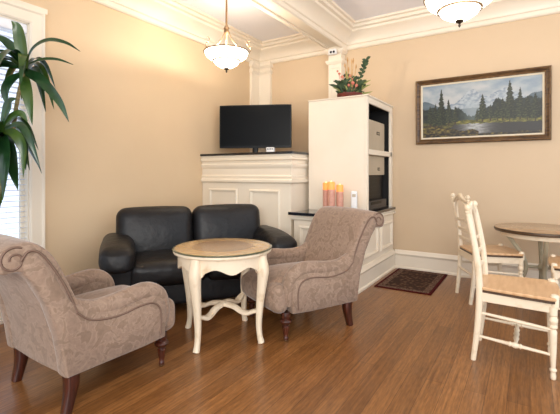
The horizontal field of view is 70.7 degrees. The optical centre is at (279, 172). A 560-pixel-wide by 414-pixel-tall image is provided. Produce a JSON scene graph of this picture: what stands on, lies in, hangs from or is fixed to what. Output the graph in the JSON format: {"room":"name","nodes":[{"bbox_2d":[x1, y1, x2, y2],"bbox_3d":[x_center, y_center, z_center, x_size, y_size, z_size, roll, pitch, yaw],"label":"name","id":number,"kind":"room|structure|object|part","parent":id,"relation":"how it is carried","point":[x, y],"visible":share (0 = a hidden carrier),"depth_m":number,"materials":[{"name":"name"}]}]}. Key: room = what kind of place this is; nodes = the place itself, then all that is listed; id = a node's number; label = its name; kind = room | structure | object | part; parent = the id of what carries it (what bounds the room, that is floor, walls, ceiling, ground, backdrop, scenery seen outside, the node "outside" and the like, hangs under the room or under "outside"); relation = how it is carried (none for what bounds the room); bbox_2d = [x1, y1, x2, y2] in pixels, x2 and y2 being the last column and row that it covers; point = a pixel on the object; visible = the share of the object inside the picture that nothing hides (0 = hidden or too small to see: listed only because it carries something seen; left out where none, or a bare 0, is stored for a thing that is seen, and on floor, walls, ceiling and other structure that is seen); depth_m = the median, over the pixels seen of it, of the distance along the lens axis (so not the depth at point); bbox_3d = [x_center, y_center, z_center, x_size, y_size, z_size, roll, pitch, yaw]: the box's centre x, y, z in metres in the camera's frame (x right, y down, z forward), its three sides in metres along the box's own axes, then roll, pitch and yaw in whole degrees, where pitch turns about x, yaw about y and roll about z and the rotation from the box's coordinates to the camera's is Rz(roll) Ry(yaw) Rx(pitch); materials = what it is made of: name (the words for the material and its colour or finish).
{"room":"living room","nodes":[
{"label":"living room","id":0,"kind":"room"},
{"bbox_2d":[20,0,249,275],"bbox_3d":[-2.236,-0.360,2.965,0.090,3.020,7.020,0,0,32],"label":"wall","id":1,"kind":"structure","parent":0,"point":[142,100],"depth_m":3.88,"materials":[{"name":"beige paint"}]},
{"bbox_2d":[0,0,47,247],"bbox_3d":[-2.390,-0.278,2.675,0.140,2.165,1.525,0,0,32],"label":"window","id":2,"kind":"structure","parent":1,"relation":"in","point":[22,210],"depth_m":3.20,"materials":[{"name":"beige paint"}]},
{"bbox_3d":[-2.434,-0.225,2.704,0.004,1.870,1.195,0,0,32],"label":"pane","id":3,"kind":"part","parent":2,"relation":"part of","materials":[{"name":"clear glass"}]},
{"bbox_3d":[-2.434,-0.220,2.703,0.025,1.980,1.265,0,0,32],"label":"sash","id":4,"kind":"part","parent":2,"relation":"part of","materials":[{"name":"beige paint"}]},
{"bbox_2d":[91,0,325,63],"bbox_3d":[-1.691,-1.732,2.620,1.200,0.275,7.020,0,0,32],"label":"trim","id":5,"kind":"structure","parent":1,"relation":"attached to","point":[178,17],"depth_m":4.78,"materials":[{"name":"beige paint"}]},
{"bbox_2d":[0,268,559,413],"bbox_3d":[0.192,1.200,1.547,5.930,0.100,7.220,0,0,32],"label":"floor","id":6,"kind":"structure","parent":0,"point":[402,352],"depth_m":2.32,"materials":[{"name":"brown wood"}]},
{"bbox_2d":[0,21,78,205],"bbox_3d":[-1.835,0.045,2.621,0.601,2.210,0.823,0,0,42],"label":"dracaena plant","id":7,"kind":"object","parent":6,"relation":"on","point":[13,132],"visible":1,"depth_m":2.72,"materials":[{"name":"green plant"}]},
{"bbox_3d":[-1.859,0.065,2.643,0.063,1.675,0.350,0,0,16],"label":"stem","id":8,"kind":"part","parent":7,"relation":"part of","materials":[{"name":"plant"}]},
{"bbox_2d":[0,234,174,413],"bbox_3d":[-1.138,0.723,2.188,0.665,0.866,1.013,0,0,34],"label":"armchair","id":9,"kind":"object","parent":6,"relation":"on","point":[73,324],"visible":1,"depth_m":1.95,"materials":[{"name":"fabric"}]},
{"bbox_3d":[-1.447,1.044,2.200,0.066,0.223,0.079,0,0,34],"label":"leg","id":10,"kind":"part","parent":9,"relation":"part of","materials":[{"name":"brown wood"}]},
{"bbox_3d":[-1.293,0.624,1.962,0.640,0.668,0.465,0,0,34],"label":"backrest","id":11,"kind":"part","parent":9,"relation":"part of","materials":[{"name":"fabric"}]},
{"bbox_3d":[-1.374,0.656,2.331,0.101,0.612,0.777,0,0,34],"label":"arm","id":12,"kind":"part","parent":9,"relation":"part of","materials":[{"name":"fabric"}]},
{"bbox_3d":[-1.014,1.044,1.905,0.066,0.223,0.079,0,0,34],"label":"leg","id":13,"kind":"part","parent":9,"relation":"part of","materials":[{"name":"brown wood"}]},
{"bbox_3d":[-0.919,0.656,2.021,0.101,0.612,0.777,0,0,34],"label":"arm","id":14,"kind":"part","parent":9,"relation":"part of","materials":[{"name":"fabric"}]},
{"bbox_3d":[-1.041,0.855,2.330,0.470,0.280,0.670,0,0,34],"label":"seat","id":15,"kind":"part","parent":9,"relation":"part of","materials":[{"name":"fabric"}]},
{"bbox_3d":[-0.707,1.050,2.358,0.084,0.200,0.084,0,0,34],"label":"leg","id":16,"kind":"part","parent":9,"relation":"part of","materials":[{"name":"brown wood"}]},
{"bbox_3d":[-0.899,0.860,2.538,0.590,0.200,0.155,0,0,34],"label":"seat","id":17,"kind":"part","parent":9,"relation":"part of","materials":[{"name":"fabric"}]},
{"bbox_2d":[98,204,296,303],"bbox_3d":[-0.739,0.732,3.636,1.674,0.836,0.830,0,0,-22],"label":"sofa","id":18,"kind":"object","parent":6,"relation":"on","point":[140,249],"visible":0.56,"depth_m":3.56,"materials":[{"name":"black leather"}]},
{"bbox_3d":[-1.381,0.860,3.365,0.230,0.460,0.720,0,0,-22],"label":"arm","id":19,"kind":"part","parent":18,"relation":"part of","materials":[{"name":"black leather"}]},
{"bbox_2d":[116,206,192,252],"bbox_3d":[-1.176,0.577,3.728,0.690,0.526,0.303,0,0,-22],"label":"cushion","id":20,"kind":"object","parent":18,"relation":"on","point":[151,228],"depth_m":3.63,"materials":[{"name":"black leather"}]},
{"bbox_2d":[131,249,206,285],"bbox_3d":[-0.995,0.815,3.454,0.605,0.250,0.660,0,0,-22],"label":"seat cushion","id":21,"kind":"object","parent":18,"relation":"on","point":[159,266],"depth_m":3.16,"materials":[{"name":"black leather"}]},
{"bbox_2d":[206,271,240,280],"bbox_3d":[-0.428,0.815,3.679,0.605,0.250,0.660,0,0,-22],"label":"seat cushion","id":22,"kind":"object","parent":18,"relation":"on","point":[213,275],"depth_m":3.33,"materials":[{"name":"black leather"}]},
{"bbox_2d":[192,204,259,240],"bbox_3d":[-0.533,0.577,3.984,0.690,0.526,0.303,0,0,-22],"label":"cushion","id":23,"kind":"object","parent":18,"relation":"on","point":[215,221],"depth_m":3.88,"materials":[{"name":"black leather"}]},
{"bbox_2d":[172,238,271,352],"bbox_3d":[-0.405,0.837,2.809,0.698,0.638,0.698,0,0,-20],"label":"round table","id":24,"kind":"object","parent":6,"relation":"on","point":[229,256],"visible":0.98,"depth_m":2.64,"materials":[{"name":"beige wood"}]},
{"bbox_3d":[-0.689,0.851,2.944,0.090,0.610,0.075,0,0,25],"label":"leg","id":25,"kind":"part","parent":24,"relation":"part of","materials":[{"name":"beige wood"}]},
{"bbox_3d":[-0.540,0.851,2.525,0.075,0.610,0.090,0,0,25],"label":"leg","id":26,"kind":"part","parent":24,"relation":"part of","materials":[{"name":"beige wood"}]},
{"bbox_3d":[-0.271,0.851,3.093,0.075,0.610,0.090,0,0,25],"label":"leg","id":27,"kind":"part","parent":24,"relation":"part of","materials":[{"name":"beige wood"}]},
{"bbox_3d":[-0.121,0.851,2.675,0.090,0.610,0.075,0,0,25],"label":"leg","id":28,"kind":"part","parent":24,"relation":"part of","materials":[{"name":"beige wood"}]},
{"bbox_2d":[200,151,308,237],"bbox_3d":[-0.108,0.460,5.000,1.321,1.381,1.185,0,0,32],"label":"mantel","id":29,"kind":"object","parent":6,"relation":"on","point":[277,183],"visible":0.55,"depth_m":4.42,"materials":[{"name":"beige paint"}]},
{"bbox_3d":[-0.682,0.527,4.704,0.435,0.685,0.024,0,0,32],"label":"panel moulding","id":30,"kind":"part","parent":29,"relation":"part of","materials":[{"name":"beige paint"}]},
{"bbox_3d":[-0.110,-0.045,5.008,1.310,0.320,1.174,0,0,32],"label":"cornice","id":31,"kind":"part","parent":29,"relation":"part of","materials":[{"name":"beige paint"}]},
{"bbox_2d":[220,104,291,151],"bbox_3d":[-0.307,-0.539,4.910,0.905,0.612,0.200,0,0,7],"label":"television","id":32,"kind":"object","parent":29,"relation":"on","point":[254,127],"visible":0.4,"depth_m":4.89,"materials":[{"name":"black plastic"}]},
{"bbox_3d":[-0.178,0.527,4.385,0.410,0.685,0.024,0,0,32],"label":"panel moulding","id":33,"kind":"part","parent":29,"relation":"part of","materials":[{"name":"beige paint"}]},
{"bbox_2d":[266,147,274,151],"bbox_3d":[-0.111,-0.268,4.685,0.100,0.072,0.062,0,0,12],"label":"box","id":34,"kind":"object","parent":29,"relation":"on","point":[268,149],"visible":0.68,"depth_m":4.66,"materials":[{"name":"white plastic"}]},
{"bbox_2d":[240,206,383,341],"bbox_3d":[0.237,0.723,3.126,1.013,0.866,0.665,0,0,-31],"label":"armchair","id":35,"kind":"object","parent":6,"relation":"on","point":[324,271],"visible":0.9,"depth_m":2.94,"materials":[{"name":"fabric"}]},
{"bbox_3d":[-0.225,1.050,3.154,0.084,0.200,0.084,0,0,-31],"label":"leg","id":36,"kind":"part","parent":35,"relation":"part of","materials":[{"name":"brown wood"}]},
{"bbox_3d":[-0.127,0.860,2.910,0.155,0.200,0.590,0,0,-31],"label":"seat","id":37,"kind":"part","parent":35,"relation":"part of","materials":[{"name":"fabric"}]},
{"bbox_3d":[0.090,0.855,3.039,0.670,0.280,0.470,0,0,-31],"label":"seat","id":38,"kind":"part","parent":35,"relation":"part of","materials":[{"name":"fabric"}]},
{"bbox_3d":[0.040,1.050,2.707,0.084,0.200,0.084,0,0,-31],"label":"leg","id":39,"kind":"part","parent":35,"relation":"part of","materials":[{"name":"brown wood"}]},
{"bbox_3d":[0.110,0.656,3.371,0.777,0.612,0.101,0,0,-31],"label":"arm","id":40,"kind":"part","parent":35,"relation":"part of","materials":[{"name":"fabric"}]},
{"bbox_3d":[0.391,0.656,2.897,0.777,0.612,0.101,0,0,-31],"label":"arm","id":41,"kind":"part","parent":35,"relation":"part of","materials":[{"name":"fabric"}]},
{"bbox_3d":[0.473,0.624,3.266,0.465,0.668,0.640,0,0,-31],"label":"backrest","id":42,"kind":"part","parent":35,"relation":"part of","materials":[{"name":"fabric"}]},
{"bbox_3d":[0.512,1.044,2.985,0.079,0.223,0.066,0,0,-31],"label":"leg","id":43,"kind":"part","parent":35,"relation":"part of","materials":[{"name":"brown wood"}]},
{"bbox_2d":[291,210,395,293],"bbox_3d":[0.761,0.795,4.482,0.757,0.710,1.248,0,0,32],"label":"base cabinet","id":44,"kind":"object","parent":6,"relation":"on","point":[379,257],"visible":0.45,"depth_m":4.22,"materials":[{"name":"beige paint"}]},
{"bbox_3d":[0.424,0.708,3.980,0.540,0.315,0.024,0,0,32],"label":"panel moulding","id":45,"kind":"part","parent":44,"relation":"part of","materials":[{"name":"beige paint"}]},
{"bbox_2d":[288,207,395,216],"bbox_3d":[0.740,0.423,4.460,0.773,0.031,1.239,0,0,32],"label":"countertop","id":46,"kind":"structure","parent":44,"relation":"on","point":[310,212],"depth_m":4.19,"materials":[{"name":"black stone"}]},
{"bbox_2d":[323,182,327,206],"bbox_3d":[0.482,0.249,4.127,0.069,0.317,0.069,0,0,32],"label":"pillar candle","id":47,"kind":"object","parent":46,"relation":"on","point":[325,184],"visible":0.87,"depth_m":4.09,"materials":[{"name":"pink wax"}]},
{"bbox_2d":[328,181,334,205],"bbox_3d":[0.524,0.244,4.035,0.075,0.328,0.075,0,0,32],"label":"pillar candle","id":48,"kind":"object","parent":46,"relation":"on","point":[331,185],"visible":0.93,"depth_m":4.00,"materials":[{"name":"pink wax"}]},
{"bbox_2d":[336,184,342,206],"bbox_3d":[0.613,0.259,4.044,0.073,0.297,0.073,0,0,32],"label":"pillar candle","id":49,"kind":"object","parent":46,"relation":"on","point":[339,188],"visible":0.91,"depth_m":4.01,"materials":[{"name":"pink wax"}]},
{"bbox_2d":[308,94,393,210],"bbox_3d":[0.849,-0.202,4.614,0.695,1.218,0.895,0,0,32],"label":"cabinet","id":50,"kind":"object","parent":46,"relation":"on","point":[339,151],"visible":0.91,"depth_m":4.26,"materials":[{"name":"beige paint"}]},
{"bbox_2d":[329,56,372,96],"bbox_3d":[0.803,-1.075,4.505,0.424,0.527,0.370,0,0,32],"label":"flower arrangement","id":51,"kind":"object","parent":50,"relation":"on","point":[343,88],"visible":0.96,"depth_m":4.48,"materials":[{"name":"green plant"}]},
{"bbox_3d":[0.797,-0.854,4.513,0.296,0.085,0.296,0,0,32],"label":"dish","id":52,"kind":"part","parent":51,"relation":"part of","materials":[{"name":"red ceramic"}]},
{"bbox_2d":[369,175,381,199],"bbox_3d":[0.900,0.209,4.543,0.363,0.367,0.640,0,0,32],"label":"amplifier","id":53,"kind":"object","parent":50,"relation":"in","point":[375,181],"visible":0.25,"depth_m":4.51,"materials":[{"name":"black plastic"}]},
{"bbox_2d":[369,156,383,174],"bbox_3d":[0.895,-0.084,4.552,0.424,0.217,0.670,0,0,32],"label":"equipment case","id":54,"kind":"object","parent":53,"relation":"on","point":[376,164],"visible":0.3,"depth_m":4.48,"materials":[{"name":"beige metal"}]},
{"bbox_2d":[369,119,383,150],"bbox_3d":[0.895,-0.418,4.552,0.424,0.334,0.670,0,0,32],"label":"equipment case","id":55,"kind":"object","parent":50,"relation":"on","point":[376,129],"visible":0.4,"depth_m":4.48,"materials":[{"name":"beige metal"}]},
{"bbox_2d":[369,198,385,209],"bbox_3d":[1.059,0.344,4.383,0.072,0.098,0.580,0,0,32],"label":"receiver","id":56,"kind":"object","parent":50,"relation":"in","point":[381,202],"visible":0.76,"depth_m":4.34,"materials":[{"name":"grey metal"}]},
{"bbox_3d":[1.126,-0.194,4.446,0.022,1.202,0.883,0,0,32],"label":"frame","id":57,"kind":"part","parent":50,"relation":"part of","materials":[{"name":"beige paint"}]},
{"bbox_2d":[369,149,390,156],"bbox_3d":[0.859,-0.223,4.614,0.653,0.055,0.821,0,0,32],"label":"shelf","id":58,"kind":"object","parent":50,"relation":"attached to","point":[386,153],"depth_m":4.42,"materials":[{"name":"beige paint"}]},
{"bbox_2d":[351,191,356,207],"bbox_3d":[0.754,0.295,4.019,0.062,0.222,0.072,0,0,14],"label":"speaker","id":59,"kind":"object","parent":46,"relation":"on","point":[353,193],"visible":0.66,"depth_m":3.99},
{"bbox_3d":[0.760,0.468,4.486,0.751,0.055,1.242,0,0,32],"label":"cornice","id":60,"kind":"part","parent":44,"relation":"part of","materials":[{"name":"beige paint"}]},
{"bbox_3d":[0.934,0.715,4.084,0.024,0.300,0.500,0,0,32],"label":"panel moulding","id":61,"kind":"part","parent":44,"relation":"part of","materials":[{"name":"beige paint"}]},
{"bbox_3d":[1.233,0.715,4.557,0.024,0.300,0.420,0,0,32],"label":"panel moulding","id":62,"kind":"part","parent":44,"relation":"part of","materials":[{"name":"beige paint"}]},
{"bbox_2d":[374,268,447,294],"bbox_3d":[1.423,1.145,4.230,0.550,0.008,0.890,0,0,32],"label":"door mat","id":63,"kind":"object","parent":6,"relation":"on","point":[414,281],"visible":1,"depth_m":4.16,"materials":[{"name":"brown carpet"}]},
{"bbox_2d":[451,193,524,304],"bbox_3d":[1.879,0.668,3.607,0.499,0.968,0.455,0,0,5],"label":"dining chair","id":64,"kind":"object","parent":6,"relation":"on","point":[498,254],"visible":0.8,"depth_m":3.53,"materials":[{"name":"beige wood"}]},
{"bbox_3d":[1.705,0.697,3.804,0.099,0.910,0.049,0,0,5],"label":"post","id":65,"kind":"part","parent":64,"relation":"part of","materials":[{"name":"beige wood"}]},
{"bbox_3d":[1.650,0.240,3.629,0.038,0.094,0.394,0,0,5],"label":"crest rail","id":66,"kind":"part","parent":64,"relation":"part of","materials":[{"name":"beige wood"}]},
{"bbox_3d":[1.671,0.697,3.446,0.099,0.910,0.049,0,0,5],"label":"post","id":67,"kind":"part","parent":64,"relation":"part of","materials":[{"name":"beige wood"}]},
{"bbox_3d":[1.915,0.701,3.604,0.427,0.018,0.455,0,0,5],"label":"seat","id":68,"kind":"part","parent":64,"relation":"part of","materials":[{"name":"brown wood"}]},
{"bbox_3d":[2.107,0.912,3.782,0.052,0.476,0.046,0,0,5],"label":"leg","id":69,"kind":"part","parent":64,"relation":"part of","materials":[{"name":"beige wood"}]},
{"bbox_3d":[2.071,0.912,3.393,0.051,0.476,0.046,0,0,5],"label":"leg","id":70,"kind":"part","parent":64,"relation":"part of","materials":[{"name":"beige wood"}]},
{"bbox_2d":[464,201,559,379],"bbox_3d":[1.450,0.668,2.476,0.499,0.968,0.455,0,0,32],"label":"dining chair","id":71,"kind":"object","parent":6,"relation":"on","point":[543,295],"visible":1,"depth_m":2.40,"materials":[{"name":"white wood"}]},
{"bbox_3d":[1.192,0.697,2.427,0.099,0.910,0.049,0,0,32],"label":"post","id":72,"kind":"part","parent":71,"relation":"part of","materials":[{"name":"beige wood"}]},
{"bbox_3d":[1.384,0.697,2.731,0.099,0.910,0.049,0,0,32],"label":"post","id":73,"kind":"part","parent":71,"relation":"part of","materials":[{"name":"beige wood"}]},
{"bbox_3d":[1.481,0.701,2.457,0.427,0.018,0.455,0,0,32],"label":"seat","id":74,"kind":"part","parent":71,"relation":"part of","materials":[{"name":"brown wood"}]},
{"bbox_3d":[1.733,0.912,2.528,0.051,0.476,0.046,0,0,32],"label":"leg","id":75,"kind":"part","parent":71,"relation":"part of","materials":[{"name":"beige wood"}]},
{"bbox_3d":[1.524,0.912,2.199,0.051,0.476,0.046,0,0,32],"label":"leg","id":76,"kind":"part","parent":71,"relation":"part of","materials":[{"name":"beige wood"}]},
{"bbox_2d":[494,223,559,279],"bbox_3d":[2.364,0.827,3.551,0.776,0.664,0.776,0,0,28],"label":"dining table","id":77,"kind":"object","parent":6,"relation":"on","point":[546,233],"visible":0.71,"depth_m":3.48,"materials":[{"name":"beige wood"}]},
{"bbox_3d":[2.179,0.855,3.651,0.194,0.608,0.036,0,0,28],"label":"leg","id":78,"kind":"part","parent":77,"relation":"part of","materials":[{"name":"grey paint"}]},
{"bbox_3d":[2.463,0.855,3.736,0.036,0.608,0.194,0,0,28],"label":"leg","id":79,"kind":"part","parent":77,"relation":"part of","materials":[{"name":"grey paint"}]},
{"bbox_3d":[2.264,0.855,3.367,0.036,0.608,0.194,0,0,28],"label":"leg","id":80,"kind":"part","parent":77,"relation":"part of","materials":[{"name":"grey paint"}]},
{"bbox_2d":[548,254,559,325],"bbox_3d":[2.344,0.668,3.006,0.499,0.968,0.455,0,0,33],"label":"dining chair","id":81,"kind":"object","parent":6,"relation":"on","point":[553,260],"visible":0.55,"depth_m":2.95,"materials":[{"name":"beige wood"}]},
{"bbox_3d":[2.313,0.701,3.026,0.427,0.018,0.455,0,0,33],"label":"seat","id":82,"kind":"part","parent":81,"relation":"part of","materials":[{"name":"brown wood"}]},
{"bbox_3d":[2.060,0.912,2.959,0.051,0.476,0.046,0,0,33],"label":"leg","id":83,"kind":"part","parent":81,"relation":"part of","materials":[{"name":"beige wood"}]},
{"bbox_2d":[180,0,424,40],"bbox_3d":[0.192,-1.920,1.547,5.930,0.100,7.220,0,0,32],"label":"ceiling","id":84,"kind":"structure","parent":0,"point":[244,16],"depth_m":4.57,"materials":[{"name":"white paint"}]},
{"bbox_2d":[203,0,250,72],"bbox_3d":[-0.539,-1.438,3.959,0.472,0.863,0.484,0,0,32],"label":"pendant lamp","id":85,"kind":"object","parent":84,"relation":"hanging from","point":[226,56],"visible":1,"depth_m":3.87,"materials":[{"name":"white glass"}]},
{"bbox_3d":[-0.632,-1.306,3.871,0.009,0.230,0.238,0,0,42],"label":"scroll arm","id":86,"kind":"part","parent":85,"relation":"part of","materials":[{"name":"brown metal"}]},
{"bbox_3d":[-0.538,-1.175,3.974,0.444,0.089,0.444,0,0,32],"label":"lamp shade","id":87,"kind":"part","parent":85,"relation":"part of","materials":[{"name":"white glass"}]},
{"bbox_3d":[-0.538,-1.465,3.974,0.130,0.810,0.130,0,0,32],"label":"stem","id":88,"kind":"part","parent":85,"relation":"part of","materials":[{"name":"brown metal"}]},
{"bbox_3d":[-0.538,-1.100,3.974,0.275,0.094,0.275,0,0,32],"label":"lamp shade","id":89,"kind":"part","parent":85,"relation":"part of","materials":[{"name":"white glass"}]},
{"bbox_3d":[-0.402,-1.306,3.944,0.238,0.230,0.009,0,0,12],"label":"scroll arm","id":90,"kind":"part","parent":85,"relation":"part of","materials":[{"name":"brown metal"}]},
{"bbox_2d":[423,0,491,27],"bbox_3d":[1.204,-1.423,2.637,0.472,0.893,0.484,0,0,32],"label":"pendant lamp","id":91,"kind":"object","parent":84,"relation":"hanging from","point":[455,11],"visible":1,"depth_m":2.59,"materials":[{"name":"white glass"}]},
{"bbox_3d":[1.205,-1.145,2.652,0.444,0.089,0.444,0,0,32],"label":"lamp shade","id":92,"kind":"part","parent":91,"relation":"part of","materials":[{"name":"white glass"}]},
{"bbox_3d":[1.205,-1.070,2.652,0.275,0.094,0.275,0,0,32],"label":"lamp shade","id":93,"kind":"part","parent":91,"relation":"part of","materials":[{"name":"white glass"}]},
{"bbox_2d":[272,13,559,264],"bbox_3d":[2.069,-0.360,4.513,5.930,3.020,0.200,0,0,32],"label":"wall","id":94,"kind":"structure","parent":0,"point":[509,181],"depth_m":4.49,"materials":[{"name":"beige paint"}]},
{"bbox_2d":[249,60,272,151],"bbox_3d":[-0.275,-0.890,5.736,0.260,1.480,0.240,0,0,32],"label":"column","id":95,"kind":"structure","parent":94,"relation":"attached to","point":[260,73],"depth_m":5.77,"materials":[{"name":"beige paint"}]},
{"bbox_2d":[246,0,338,48],"bbox_3d":[-1.103,-1.748,2.249,0.190,0.245,7.020,0,0,32],"label":"trim","id":96,"kind":"structure","parent":94,"relation":"attached to","point":[265,3],"depth_m":4.24,"materials":[{"name":"beige paint"}]},
{"bbox_2d":[328,48,336,54],"bbox_3d":[0.671,-1.550,5.052,0.110,0.075,0.064,0,0,32],"label":"sensor","id":97,"kind":"object","parent":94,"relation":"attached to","point":[330,51],"visible":1,"depth_m":5.03,"materials":[{"name":"white plastic"}]},
{"bbox_2d":[325,46,346,97],"bbox_3d":[0.732,-0.237,5.149,0.250,2.775,0.155,0,0,32],"label":"trim","id":98,"kind":"structure","parent":94,"relation":"attached to","point":[336,62],"depth_m":5.12,"materials":[{"name":"beige paint"}]},
{"bbox_2d":[269,0,559,50],"bbox_3d":[0.810,-1.732,1.037,4.340,0.275,7.020,0,0,32],"label":"trim","id":99,"kind":"structure","parent":94,"relation":"attached to","point":[325,17],"depth_m":4.47,"materials":[{"name":"beige paint"}]},
{"bbox_2d":[395,249,559,287],"bbox_3d":[2.954,1.039,3.817,3.690,0.222,0.030,0,0,32],"label":"baseboard","id":100,"kind":"structure","parent":94,"relation":"attached to","point":[404,259],"depth_m":4.51,"materials":[{"name":"beige paint"}]},
{"bbox_2d":[416,65,551,144],"bbox_3d":[2.159,-0.705,4.302,1.317,0.743,0.063,0,0,32],"label":"framed painting","id":101,"kind":"object","parent":94,"relation":"attached to","point":[509,105],"visible":1,"depth_m":4.27,"materials":[{"name":"multicoloured paint"}]}
]}

